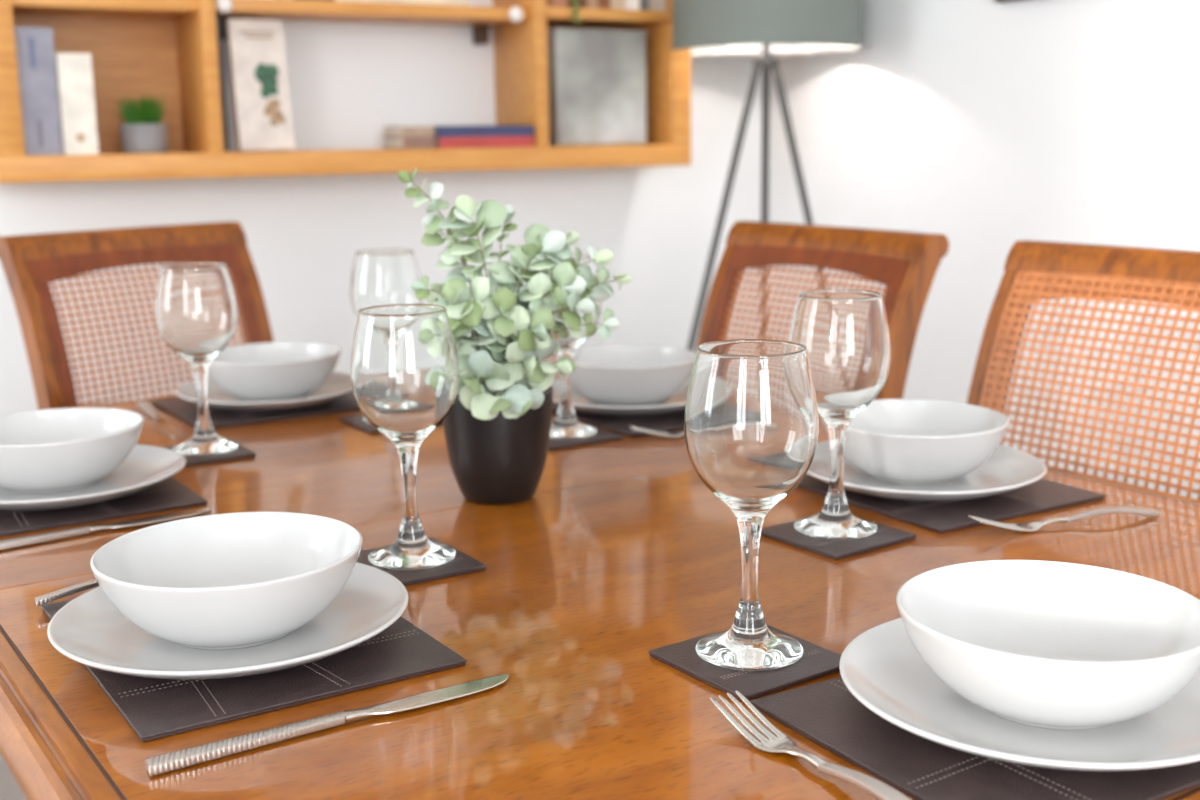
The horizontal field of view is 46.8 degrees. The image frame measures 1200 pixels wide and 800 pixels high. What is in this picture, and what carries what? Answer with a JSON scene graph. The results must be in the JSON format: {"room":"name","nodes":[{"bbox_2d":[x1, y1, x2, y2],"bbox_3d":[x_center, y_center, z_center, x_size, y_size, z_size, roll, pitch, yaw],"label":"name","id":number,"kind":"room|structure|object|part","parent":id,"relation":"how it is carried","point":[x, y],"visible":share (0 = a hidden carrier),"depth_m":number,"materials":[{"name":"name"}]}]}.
{"room":"dining room","nodes":[
{"label":"dining room","id":0,"kind":"room"},
{"bbox_2d":[0,754,25,799],"bbox_3d":[-0.163,1.108,0.344,4.860,0.100,5.840,-7,12,-29],"label":"floor","id":1,"kind":"structure","parent":0,"point":[9,788],"depth_m":2.41,"materials":[{"name":"grey carpet"}]},
{"bbox_2d":[0,221,273,409],"bbox_3d":[-0.539,0.237,2.080,0.558,0.966,0.450,8,14,40],"label":"cane chair","id":2,"kind":"object","parent":1,"relation":"on","point":[30,262],"visible":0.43,"depth_m":2.08,"materials":[{"name":"brown wood"}]},
{"bbox_3d":[-0.808,0.253,2.066,0.142,0.948,0.025,8,14,40],"label":"post","id":3,"kind":"part","parent":2,"relation":"part of","materials":[{"name":"brown wood"}]},
{"bbox_3d":[-0.735,-0.249,2.151,0.061,0.034,0.402,8,14,40],"label":"crest rail","id":4,"kind":"part","parent":2,"relation":"part of","materials":[{"name":"brown wood"}]},
{"bbox_3d":[-0.681,-0.036,2.148,0.090,0.352,0.322,8,14,40],"label":"cane panel","id":5,"kind":"part","parent":2,"relation":"part of","materials":[{"name":"brown wicker"}]},
{"bbox_3d":[-0.566,0.196,2.346,0.142,0.948,0.025,8,14,40],"label":"post","id":6,"kind":"part","parent":2,"relation":"part of","materials":[{"name":"brown wood"}]},
{"bbox_2d":[0,354,1199,799],"bbox_3d":[-0.075,0.464,1.441,1.070,0.752,1.570,-8,13,-33],"label":"dining table","id":7,"kind":"object","parent":1,"relation":"on","point":[619,552],"visible":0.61,"depth_m":1.03,"materials":[{"name":"brown wood"}]},
{"bbox_2d":[0,477,207,536],"bbox_3d":[-0.551,0.091,1.413,0.216,0.004,0.285,-8,13,-32],"label":"placemat","id":8,"kind":"object","parent":7,"relation":"on","point":[170,494],"visible":0.3,"depth_m":1.32,"materials":[{"name":"brown leather"}]},
{"bbox_2d":[0,444,185,509],"bbox_3d":[-0.542,0.081,1.392,0.245,0.023,0.245,0,11,6],"label":"plate","id":9,"kind":"object","parent":8,"relation":"on","point":[146,466],"visible":0.58,"depth_m":1.38,"materials":[{"name":"grey ceramic"}]},
{"bbox_2d":[0,408,143,493],"bbox_3d":[-0.555,0.054,1.402,0.184,0.059,0.184,-4,11,-16],"label":"bowl","id":10,"kind":"object","parent":9,"relation":"on","point":[61,449],"visible":1,"depth_m":1.37,"materials":[{"name":"grey ceramic"}]},
{"bbox_2d":[0,507,211,549],"bbox_3d":[-0.464,0.118,1.258,0.238,0.007,0.018,-9,14,-37],"label":"table knife","id":11,"kind":"object","parent":7,"relation":"on","point":[27,540],"visible":1,"depth_m":1.25,"materials":[{"name":"silver metal"}]},
{"bbox_3d":[-0.510,0.125,1.224,0.122,0.007,0.013,-9,14,-37],"label":"handle","id":12,"kind":"part","parent":11,"relation":"part of","materials":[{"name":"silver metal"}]},
{"bbox_3d":[-0.417,0.110,1.294,0.118,0.005,0.018,-9,14,-37],"label":"blade","id":13,"kind":"part","parent":11,"relation":"part of","materials":[{"name":"silver metal"}]},
{"bbox_2d":[137,401,182,436],"bbox_3d":[-0.560,0.024,1.756,0.018,0.007,0.238,-6,12,-27],"label":"table knife","id":14,"kind":"object","parent":7,"relation":"on","point":[164,426],"visible":1,"depth_m":1.74,"materials":[{"name":"silver metal"}]},
{"bbox_3d":[-0.586,0.014,1.807,0.013,0.007,0.122,-6,12,-27],"label":"handle","id":15,"kind":"part","parent":14,"relation":"part of","materials":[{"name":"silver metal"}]},
{"bbox_3d":[-0.532,0.033,1.704,0.018,0.005,0.118,-6,12,-27],"label":"blade","id":16,"kind":"part","parent":14,"relation":"part of","materials":[{"name":"silver metal"}]},
{"bbox_2d":[162,438,255,466],"bbox_3d":[-0.453,0.060,1.568,0.099,0.004,0.099,-8,13,-32],"label":"coaster","id":17,"kind":"object","parent":7,"relation":"on","point":[240,452],"visible":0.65,"depth_m":1.54,"materials":[{"name":"brown leather"}]},
{"bbox_2d":[155,262,238,455],"bbox_3d":[-0.450,-0.047,1.558,0.088,0.209,0.088,1,11,8],"label":"wine glass","id":18,"kind":"object","parent":17,"relation":"on","point":[196,307],"visible":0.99,"depth_m":1.52,"materials":[{"name":"clear glass"}]},
{"bbox_2d":[41,599,465,741],"bbox_3d":[-0.258,0.167,0.995,0.216,0.004,0.285,-8,13,-32],"label":"placemat","id":19,"kind":"object","parent":7,"relation":"on","point":[154,708],"visible":0.35,"depth_m":0.90,"materials":[{"name":"brown leather"}]},
{"bbox_2d":[35,579,98,606],"bbox_3d":[-0.349,0.138,1.100,0.189,0.014,0.024,-8,13,-33],"label":"fork","id":20,"kind":"object","parent":19,"relation":"on","point":[58,594],"visible":0.34,"depth_m":1.06,"materials":[{"name":"grey metal"}]},
{"bbox_2d":[47,562,408,679],"bbox_3d":[-0.258,0.156,0.980,0.245,0.023,0.245,0,11,6],"label":"plate","id":21,"kind":"object","parent":19,"relation":"on","point":[88,630],"visible":0.57,"depth_m":0.95,"materials":[{"name":"grey ceramic"}]},
{"bbox_2d":[90,512,362,649],"bbox_3d":[-0.260,0.132,0.979,0.184,0.059,0.184,-11,15,-42],"label":"bowl","id":22,"kind":"object","parent":21,"relation":"on","point":[225,581],"visible":1,"depth_m":1.00,"materials":[{"name":"grey ceramic"}]},
{"bbox_2d":[151,392,359,427],"bbox_3d":[-0.430,0.003,1.865,0.285,0.004,0.216,-8,13,-32],"label":"placemat","id":23,"kind":"object","parent":7,"relation":"on","point":[187,411],"visible":0.38,"depth_m":1.79,"materials":[{"name":"brown leather"}]},
{"bbox_2d":[175,371,352,410],"bbox_3d":[-0.440,-0.009,1.854,0.245,0.023,0.245,0,11,6],"label":"plate","id":24,"kind":"object","parent":23,"relation":"on","point":[338,385],"visible":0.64,"depth_m":1.82,"materials":[{"name":"grey ceramic"}]},
{"bbox_2d":[208,342,340,401],"bbox_3d":[-0.440,-0.035,1.860,0.184,0.059,0.184,-4,11,-16],"label":"bowl","id":25,"kind":"object","parent":24,"relation":"on","point":[274,371],"visible":0.96,"depth_m":1.81,"materials":[{"name":"grey ceramic"}]},
{"bbox_2d":[145,674,508,776],"bbox_3d":[-0.156,0.194,0.843,0.238,0.007,0.018,-8,13,-33],"label":"table knife","id":26,"kind":"object","parent":7,"relation":"on","point":[168,762],"visible":1,"depth_m":0.83,"materials":[{"name":"grey metal"}]},
{"bbox_3d":[-0.205,0.200,0.813,0.122,0.007,0.013,-8,13,-33],"label":"handle","id":27,"kind":"part","parent":26,"relation":"part of","materials":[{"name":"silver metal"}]},
{"bbox_3d":[-0.106,0.187,0.875,0.118,0.005,0.018,-8,13,-33],"label":"blade","id":28,"kind":"part","parent":26,"relation":"part of","materials":[{"name":"silver metal"}]},
{"bbox_2d":[339,415,442,433],"bbox_3d":[-0.260,0.026,1.733,0.099,0.004,0.099,-8,13,-33],"label":"coaster","id":29,"kind":"object","parent":7,"relation":"on","point":[356,421],"visible":0.19,"depth_m":1.71,"materials":[{"name":"brown leather"}]},
{"bbox_2d":[350,249,421,422],"bbox_3d":[-0.262,-0.079,1.713,0.088,0.209,0.088,1,11,8],"label":"wine glass","id":30,"kind":"object","parent":29,"relation":"on","point":[379,277],"visible":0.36,"depth_m":1.66,"materials":[{"name":"clear glass"}]},
{"bbox_2d":[357,537,486,585],"bbox_3d":[-0.161,0.136,1.154,0.099,0.004,0.099,-8,13,-32],"label":"coaster","id":31,"kind":"object","parent":7,"relation":"on","point":[461,564],"visible":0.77,"depth_m":1.13,"materials":[{"name":"brown leather"}]},
{"bbox_2d":[350,304,458,569],"bbox_3d":[-0.158,0.029,1.141,0.088,0.209,0.088,1,11,8],"label":"wine glass","id":32,"kind":"object","parent":31,"relation":"on","point":[404,367],"visible":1,"depth_m":1.10,"materials":[{"name":"clear glass"}]},
{"bbox_2d":[398,168,631,504],"bbox_3d":[-0.080,-0.063,1.341,0.204,0.322,0.152,-7,12,-29],"label":"eucalyptus","id":33,"kind":"object","parent":7,"relation":"on","point":[497,426],"visible":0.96,"depth_m":1.31,"materials":[{"name":"green plant"}]},
{"bbox_3d":[-0.133,-0.101,1.333,0.087,0.215,0.003,0,11,2],"label":"stem","id":34,"kind":"part","parent":33,"relation":"part of","materials":[{"name":"yellow"}]},
{"bbox_3d":[-0.107,-0.085,1.337,0.036,0.180,0.003,-11,15,-42],"label":"stem","id":35,"kind":"part","parent":33,"relation":"part of","materials":[{"name":"yellow"}]},
{"bbox_2d":[442,386,552,504],"bbox_3d":[-0.101,0.042,1.361,0.111,0.109,0.111,-7,12,-29],"label":"pot","id":36,"kind":"object","parent":33,"relation":"attached to","point":[500,460],"depth_m":1.32,"materials":[{"name":"black ceramic"}]},
{"bbox_3d":[-0.099,-0.082,1.338,0.003,0.174,0.027,8,14,39],"label":"stem","id":37,"kind":"part","parent":33,"relation":"part of","materials":[{"name":"yellow"}]},
{"bbox_3d":[-0.075,-0.068,1.335,0.037,0.147,0.005,-2,11,-8],"label":"stem","id":38,"kind":"part","parent":33,"relation":"part of","materials":[{"name":"green plant"}]},
{"bbox_3d":[-0.055,-0.035,1.338,0.118,0.081,0.002,2,11,12],"label":"stem","id":39,"kind":"part","parent":33,"relation":"part of","materials":[{"name":"yellow"}]},
{"bbox_3d":[-0.040,-0.057,1.349,0.113,0.119,0.003,-1,11,-2],"label":"stem","id":40,"kind":"part","parent":33,"relation":"part of","materials":[{"name":"yellow"}]},
{"bbox_2d":[548,424,623,449],"bbox_3d":[-0.041,0.042,1.634,0.099,0.004,0.099,-8,13,-32],"label":"coaster","id":41,"kind":"object","parent":7,"relation":"on","point":[601,436],"visible":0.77,"depth_m":1.60,"materials":[{"name":"brown leather"}]},
{"bbox_2d":[540,253,601,438],"bbox_3d":[-0.041,-0.064,1.619,0.088,0.209,0.088,1,11,8],"label":"wine glass","id":42,"kind":"object","parent":41,"relation":"on","point":[566,425],"visible":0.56,"depth_m":1.61,"materials":[{"name":"clear glass"}]},
{"bbox_2d":[552,403,684,436],"bbox_3d":[0.051,0.008,1.802,0.216,0.004,0.285,-8,13,-32],"label":"placemat","id":43,"kind":"object","parent":7,"relation":"on","point":[674,421],"visible":0.25,"depth_m":1.70,"materials":[{"name":"brown leather"}]},
{"bbox_2d":[551,379,689,415],"bbox_3d":[0.041,-0.004,1.795,0.245,0.023,0.245,0,11,6],"label":"plate","id":44,"kind":"object","parent":43,"relation":"on","point":[677,402],"visible":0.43,"depth_m":1.70,"materials":[{"name":"grey ceramic"}]},
{"bbox_2d":[556,345,696,405],"bbox_3d":[0.036,-0.028,1.793,0.184,0.059,0.184,-4,11,-16],"label":"bowl","id":45,"kind":"object","parent":44,"relation":"on","point":[613,375],"visible":0.87,"depth_m":1.74,"materials":[{"name":"grey ceramic"}]},
{"bbox_2d":[630,426,683,436],"bbox_3d":[0.127,0.033,1.643,0.189,0.014,0.024,-4,11,-15],"label":"fork","id":46,"kind":"object","parent":7,"relation":"on","point":[680,433],"visible":0.33,"depth_m":1.62,"materials":[{"name":"grey metal"}]},
{"bbox_2d":[649,624,840,700],"bbox_3d":[0.102,0.174,0.935,0.099,0.004,0.099,-8,13,-34],"label":"coaster","id":47,"kind":"object","parent":7,"relation":"on","point":[816,661],"visible":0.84,"depth_m":0.91,"materials":[{"name":"brown leather"}]},
{"bbox_2d":[684,339,818,670],"bbox_3d":[0.100,0.068,0.921,0.088,0.209,0.088,1,11,8],"label":"wine glass","id":48,"kind":"object","parent":47,"relation":"on","point":[751,419],"visible":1,"depth_m":0.88,"materials":[{"name":"clear glass"}]},
{"bbox_2d":[710,691,910,799],"bbox_3d":[0.124,0.201,0.767,0.024,0.014,0.189,-7,13,-30],"label":"fork","id":49,"kind":"object","parent":7,"relation":"on","point":[782,743],"visible":1,"depth_m":0.80,"materials":[{"name":"grey metal"}]},
{"bbox_3d":[0.148,0.208,0.728,0.012,0.011,0.096,-7,13,-30],"label":"handle","id":50,"kind":"part","parent":49,"relation":"part of","materials":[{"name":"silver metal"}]},
{"bbox_2d":[761,520,916,559],"bbox_3d":[0.207,0.118,1.220,0.099,0.004,0.099,-9,13,-35],"label":"coaster","id":51,"kind":"object","parent":7,"relation":"on","point":[885,536],"visible":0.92,"depth_m":1.20,"materials":[{"name":"brown leather"}]},
{"bbox_2d":[789,289,890,539],"bbox_3d":[0.207,0.011,1.209,0.088,0.209,0.088,4,12,23],"label":"wine glass","id":52,"kind":"object","parent":51,"relation":"on","point":[845,334],"visible":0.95,"depth_m":1.17,"materials":[{"name":"clear glass"}]},
{"bbox_2d":[797,474,1104,532],"bbox_3d":[0.320,0.083,1.398,0.216,0.004,0.285,-7,13,-30],"label":"placemat","id":53,"kind":"object","parent":7,"relation":"on","point":[1043,495],"visible":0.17,"depth_m":1.30,"materials":[{"name":"brown leather"}]},
{"bbox_2d":[806,440,1046,500],"bbox_3d":[0.317,0.072,1.383,0.245,0.023,0.245,4,12,24],"label":"plate","id":54,"kind":"object","parent":53,"relation":"on","point":[1008,469],"visible":0.59,"depth_m":1.36,"materials":[{"name":"grey ceramic"}]},
{"bbox_2d":[820,399,1009,484],"bbox_3d":[0.314,0.045,1.391,0.184,0.059,0.184,-4,11,-16],"label":"bowl","id":55,"kind":"object","parent":54,"relation":"on","point":[899,441],"visible":0.89,"depth_m":1.34,"materials":[{"name":"grey ceramic"}]},
{"bbox_2d":[750,677,1199,799],"bbox_3d":[0.271,0.190,0.841,0.285,0.004,0.216,-7,13,-30],"label":"placemat","id":56,"kind":"object","parent":7,"relation":"on","point":[826,713],"visible":0.31,"depth_m":0.77,"materials":[{"name":"brown leather"}]},
{"bbox_2d":[839,618,1199,770],"bbox_3d":[0.269,0.177,0.839,0.245,0.023,0.245,4,12,24],"label":"plate","id":57,"kind":"object","parent":56,"relation":"on","point":[881,667],"visible":0.55,"depth_m":0.80,"materials":[{"name":"grey ceramic"}]},
{"bbox_2d":[896,560,1199,729],"bbox_3d":[0.272,0.152,0.837,0.184,0.059,0.184,-11,15,-42],"label":"bowl","id":58,"kind":"object","parent":57,"relation":"on","point":[1037,643],"visible":1,"depth_m":0.87,"materials":[{"name":"grey ceramic"}]},
{"bbox_2d":[968,506,1159,531],"bbox_3d":[0.420,0.105,1.246,0.189,0.014,0.024,-4,11,-15],"label":"fork","id":59,"kind":"object","parent":7,"relation":"on","point":[1032,526],"visible":1,"depth_m":1.24,"materials":[{"name":"grey metal"}]},
{"bbox_3d":[0.465,0.103,1.258,0.096,0.011,0.012,-4,11,-15],"label":"handle","id":60,"kind":"part","parent":59,"relation":"part of","materials":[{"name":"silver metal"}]},
{"bbox_2d":[672,0,862,350],"bbox_3d":[0.338,-0.314,3.231,0.582,1.580,0.628,-7,12,-29],"label":"floor lamp","id":61,"kind":"object","parent":1,"relation":"on","point":[766,28],"visible":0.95,"depth_m":3.08,"materials":[{"name":"grey fabric"}]},
{"bbox_3d":[0.218,-0.147,3.240,0.351,1.253,0.018,-5,12,-23],"label":"leg","id":62,"kind":"part","parent":61,"relation":"part of","materials":[{"name":"grey metal"}]},
{"bbox_3d":[0.413,-0.199,3.497,0.018,1.253,0.350,1,11,7],"label":"leg","id":63,"kind":"part","parent":61,"relation":"part of","materials":[{"name":"grey metal"}]},
{"bbox_3d":[0.381,-0.953,3.162,0.432,0.300,0.432,-7,12,-29],"label":"lamp shade","id":64,"kind":"part","parent":61,"relation":"part of","materials":[{"name":"grey fabric"}]},
{"bbox_3d":[0.542,-0.144,3.202,0.350,1.253,0.018,7,13,36],"label":"leg","id":65,"kind":"part","parent":61,"relation":"part of","materials":[{"name":"grey metal"}]},
{"bbox_2d":[696,221,948,399],"bbox_3d":[0.131,0.257,1.932,0.558,0.966,0.450,-8,13,-33],"label":"cane chair","id":66,"kind":"object","parent":1,"relation":"on","point":[907,263],"visible":0.27,"depth_m":1.96,"materials":[{"name":"brown wood"}]},
{"bbox_3d":[0.186,0.215,2.193,0.142,0.948,0.025,-8,13,-33],"label":"post","id":67,"kind":"part","parent":66,"relation":"part of","materials":[{"name":"brown wood"}]},
{"bbox_3d":[0.278,-0.017,1.983,0.090,0.352,0.322,-8,13,-33],"label":"cane panel","id":68,"kind":"part","parent":66,"relation":"part of","materials":[{"name":"brown wicker"}]},
{"bbox_3d":[0.282,-0.017,1.987,0.122,0.393,0.356,-8,13,-33],"label":"frame","id":69,"kind":"part","parent":66,"relation":"part of","materials":[{"name":"brown wood"}]},
{"bbox_3d":[0.330,-0.230,1.981,0.061,0.034,0.402,-8,13,-33],"label":"crest rail","id":70,"kind":"part","parent":66,"relation":"part of","materials":[{"name":"brown wood"}]},
{"bbox_3d":[0.397,0.271,1.888,0.142,0.948,0.025,-8,13,-33],"label":"post","id":71,"kind":"part","parent":66,"relation":"part of","materials":[{"name":"brown wood"}]},
{"bbox_2d":[966,240,1199,499],"bbox_3d":[0.428,0.337,1.495,0.558,0.966,0.450,-8,13,-33],"label":"cane chair","id":72,"kind":"object","parent":1,"relation":"on","point":[1037,270],"visible":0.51,"depth_m":1.57,"materials":[{"name":"reddish-brown wood"},{"name":"woven cane"}]},
{"bbox_3d":[0.486,0.295,1.756,0.142,0.948,0.025,-8,13,-33],"label":"post","id":73,"kind":"part","parent":72,"relation":"part of","materials":[{"name":"brown wood"}]},
{"bbox_3d":[0.581,0.064,1.549,0.122,0.393,0.356,-8,13,-33],"label":"frame","id":74,"kind":"part","parent":72,"relation":"part of","materials":[{"name":"brown wood"}]},
{"bbox_3d":[0.629,-0.149,1.543,0.061,0.034,0.402,-8,13,-33],"label":"crest rail","id":75,"kind":"part","parent":72,"relation":"part of","materials":[{"name":"brown wood"}]},
{"bbox_2d":[0,0,761,414],"bbox_3d":[-1.598,-0.742,2.519,4.860,2.750,0.120,-7,12,-29],"label":"wall","id":76,"kind":"structure","parent":0,"point":[349,81],"depth_m":3.13,"materials":[{"name":"white paint"}]},
{"bbox_2d":[0,0,690,182],"bbox_3d":[-0.505,-1.099,2.887,1.517,1.234,0.218,-7,12,-29],"label":"wall shelf unit","id":77,"kind":"object","parent":76,"relation":"attached to","point":[167,48],"visible":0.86,"depth_m":2.84,"materials":[{"name":"brown wood"}]},
{"bbox_3d":[-1.142,-1.023,2.531,0.050,1.138,0.218,-7,12,-29],"label":"panel","id":78,"kind":"part","parent":77,"relation":"part of","materials":[{"name":"brown wood"}]},
{"bbox_2d":[14,27,62,155],"bbox_3d":[-1.078,-0.583,2.636,0.066,0.232,0.161,-7,12,-29],"label":"book","id":79,"kind":"object","parent":77,"relation":"on","point":[34,45],"visible":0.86,"depth_m":2.57,"materials":[{"name":"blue paper"}]},
{"bbox_2d":[55,53,98,154],"bbox_3d":[-1.015,-0.566,2.661,0.060,0.186,0.151,-7,12,-29],"label":"book","id":80,"kind":"object","parent":77,"relation":"on","point":[74,76],"visible":0.9,"depth_m":2.60,"materials":[{"name":"beige paper"}]},
{"bbox_3d":[-1.026,-1.060,2.715,0.338,1.138,0.008,-7,12,-29],"label":"panel","id":81,"kind":"part","parent":77,"relation":"part of","materials":[{"name":"brown wood"}]},
{"bbox_2d":[115,95,167,153],"bbox_3d":[-0.902,-0.545,2.738,0.099,0.113,0.095,6,13,30],"label":"potted grass","id":82,"kind":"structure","parent":77,"relation":"on","point":[142,131],"depth_m":2.71,"materials":[{"name":"grey"}]},
{"bbox_2d":[119,124,167,153],"bbox_3d":[-0.901,-0.517,2.742,0.092,0.056,0.092,-7,12,-29],"label":"pot","id":83,"kind":"object","parent":82,"relation":"attached to","point":[135,138],"depth_m":2.71,"materials":[{"name":"grey ceramic"}]},
{"bbox_2d":[216,12,229,151],"bbox_3d":[-0.800,-0.648,2.841,0.028,0.275,0.140,-7,12,-29],"label":"book","id":84,"kind":"object","parent":77,"relation":"on","point":[218,15],"visible":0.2,"depth_m":2.79,"materials":[{"name":"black paper"}]},
{"bbox_3d":[-0.735,-0.773,2.711,0.033,0.033,0.020,-7,12,-29],"label":"knob","id":85,"kind":"part","parent":77,"relation":"part of","materials":[{"name":"white plastic"}]},
{"bbox_2d":[225,19,294,151],"bbox_3d":[-0.688,-0.637,2.810,0.112,0.261,0.062,-7,12,-29],"label":"book","id":86,"kind":"object","parent":77,"relation":"on","point":[256,47],"visible":1,"depth_m":2.80,"materials":[{"name":"beige paper"}]},
{"bbox_2d":[254,63,278,97],"bbox_3d":[-0.673,-0.646,2.805,0.051,0.072,0.002,-7,3,-29],"label":"picture","id":87,"kind":"object","parent":86,"relation":"attached to","point":[266,75],"depth_m":2.80},
{"bbox_2d":[263,99,285,125],"bbox_3d":[-0.661,-0.583,2.812,0.044,0.056,0.002,-7,3,-29],"label":"food picture","id":88,"kind":"object","parent":86,"relation":"attached to","point":[274,110],"depth_m":2.81},
{"bbox_2d":[335,0,468,5],"bbox_3d":[-0.451,-0.859,2.978,0.298,0.030,0.155,-7,12,-29],"label":"book","id":89,"kind":"object","parent":77,"relation":"on","point":[430,2],"visible":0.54,"depth_m":2.94,"materials":[{"name":"beige paper"}]},
{"bbox_2d":[384,136,434,148],"bbox_3d":[-0.411,-0.556,2.996,0.073,0.026,0.110,-7,12,-29],"label":"book","id":90,"kind":"object","parent":77,"relation":"on","point":[408,142],"visible":1,"depth_m":2.96,"materials":[{"name":"beige paper"}]},
{"bbox_2d":[383,126,433,136],"bbox_3d":[-0.414,-0.580,2.993,0.074,0.021,0.110,-7,12,-29],"label":"book","id":91,"kind":"object","parent":90,"relation":"on","point":[395,130],"visible":0.96,"depth_m":2.95,"materials":[{"name":"beige paper"}]},
{"bbox_2d":[435,136,533,147],"bbox_3d":[-0.282,-0.574,3.087,0.228,0.024,0.150,-7,12,-29],"label":"book","id":92,"kind":"object","parent":77,"relation":"on","point":[494,141],"visible":0.82,"depth_m":3.02,"materials":[{"name":"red paper"}]},
{"bbox_2d":[434,125,534,136],"bbox_3d":[-0.284,-0.598,3.082,0.234,0.024,0.150,-7,12,-29],"label":"book","id":93,"kind":"object","parent":92,"relation":"on","point":[483,130],"visible":0.82,"depth_m":3.02,"materials":[{"name":"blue paper"}]},
{"bbox_3d":[-0.182,-0.840,3.019,0.033,0.033,0.020,-7,12,-29],"label":"knob","id":94,"kind":"part","parent":77,"relation":"part of","materials":[{"name":"white plastic"}]},
{"bbox_2d":[547,0,579,24],"bbox_3d":[-0.089,-0.897,3.084,0.072,0.128,0.112,-7,12,-29],"label":"trailing plant","id":95,"kind":"object","parent":77,"relation":"on","point":[550,3],"visible":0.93,"depth_m":3.07,"materials":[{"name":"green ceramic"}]},
{"bbox_3d":[-0.100,-0.906,3.100,0.072,0.062,0.072,-7,12,-29],"label":"pot","id":96,"kind":"part","parent":95,"relation":"part of","materials":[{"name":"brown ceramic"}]},
{"bbox_2d":[569,0,597,8],"bbox_3d":[-0.054,-0.980,3.144,0.026,0.190,0.150,-7,12,-29],"label":"book","id":97,"kind":"object","parent":77,"relation":"on","point":[582,3],"visible":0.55,"depth_m":3.10,"materials":[{"name":"beige paper"}]},
{"bbox_3d":[-0.085,-1.173,3.240,0.323,1.138,0.008,-7,12,-29],"label":"panel","id":98,"kind":"part","parent":77,"relation":"part of","materials":[{"name":"brown wood"}]},
{"bbox_2d":[547,28,646,145],"bbox_3d":[-0.030,-0.726,3.237,0.243,0.260,0.153,-7,12,-29],"label":"picture frame","id":99,"kind":"object","parent":77,"relation":"on","point":[597,77],"visible":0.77,"depth_m":3.17,"materials":[{"name":"grey"}]},
{"bbox_3d":[-0.032,-0.848,3.214,0.243,0.012,0.153,-7,12,-29],"label":"lid","id":100,"kind":"part","parent":99,"relation":"part of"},
{"bbox_2d":[598,0,609,8],"bbox_3d":[-0.028,-0.993,3.157,0.030,0.210,0.150,-7,12,-29],"label":"book","id":101,"kind":"object","parent":77,"relation":"on","point":[602,4],"visible":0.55,"depth_m":3.11,"materials":[{"name":"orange paper"}]},
{"bbox_2d":[610,0,624,9],"bbox_3d":[0.002,-0.991,3.174,0.036,0.200,0.150,-7,12,-29],"label":"book","id":102,"kind":"object","parent":77,"relation":"on","point":[614,4],"visible":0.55,"depth_m":3.13,"materials":[{"name":"beige paper"}]},
{"bbox_2d":[625,0,639,9],"bbox_3d":[0.035,-1.003,3.192,0.038,0.215,0.150,-7,12,-29],"label":"book","id":103,"kind":"object","parent":77,"relation":"on","point":[629,4],"visible":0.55,"depth_m":3.15,"materials":[{"name":"beige paper"}]},
{"bbox_2d":[640,0,648,9],"bbox_3d":[0.064,-0.994,3.210,0.024,0.190,0.150,-7,12,-29],"label":"book","id":104,"kind":"object","parent":77,"relation":"on","point":[644,4],"visible":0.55,"depth_m":3.16,"materials":[{"name":"beige paper"}]},
{"bbox_2d":[649,0,665,10],"bbox_3d":[0.095,-1.003,3.226,0.045,0.200,0.150,-7,12,-29],"label":"book","id":105,"kind":"object","parent":77,"relation":"on","point":[654,5],"visible":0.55,"depth_m":3.18,"materials":[{"name":"beige paper"}]},
{"bbox_3d":[0.131,-1.176,3.241,0.053,1.138,0.218,-7,12,-29],"label":"panel","id":106,"kind":"part","parent":77,"relation":"part of","materials":[{"name":"brown wood"}]},
{"bbox_2d":[767,0,1199,498],"bbox_3d":[1.878,-0.538,1.224,0.120,2.750,5.600,-7,12,-29],"label":"wall","id":107,"kind":"structure","parent":0,"point":[987,126],"depth_m":2.93,"materials":[{"name":"white paint"}]},
{"bbox_2d":[994,0,1017,1],"bbox_3d":[0.989,-1.023,2.563,0.022,0.500,0.660,-7,12,-29],"label":"picture frame","id":108,"kind":"object","parent":107,"relation":"attached to","point":[994,0],"visible":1,"depth_m":2.87,"materials":[{"name":"grey"}]}
]}

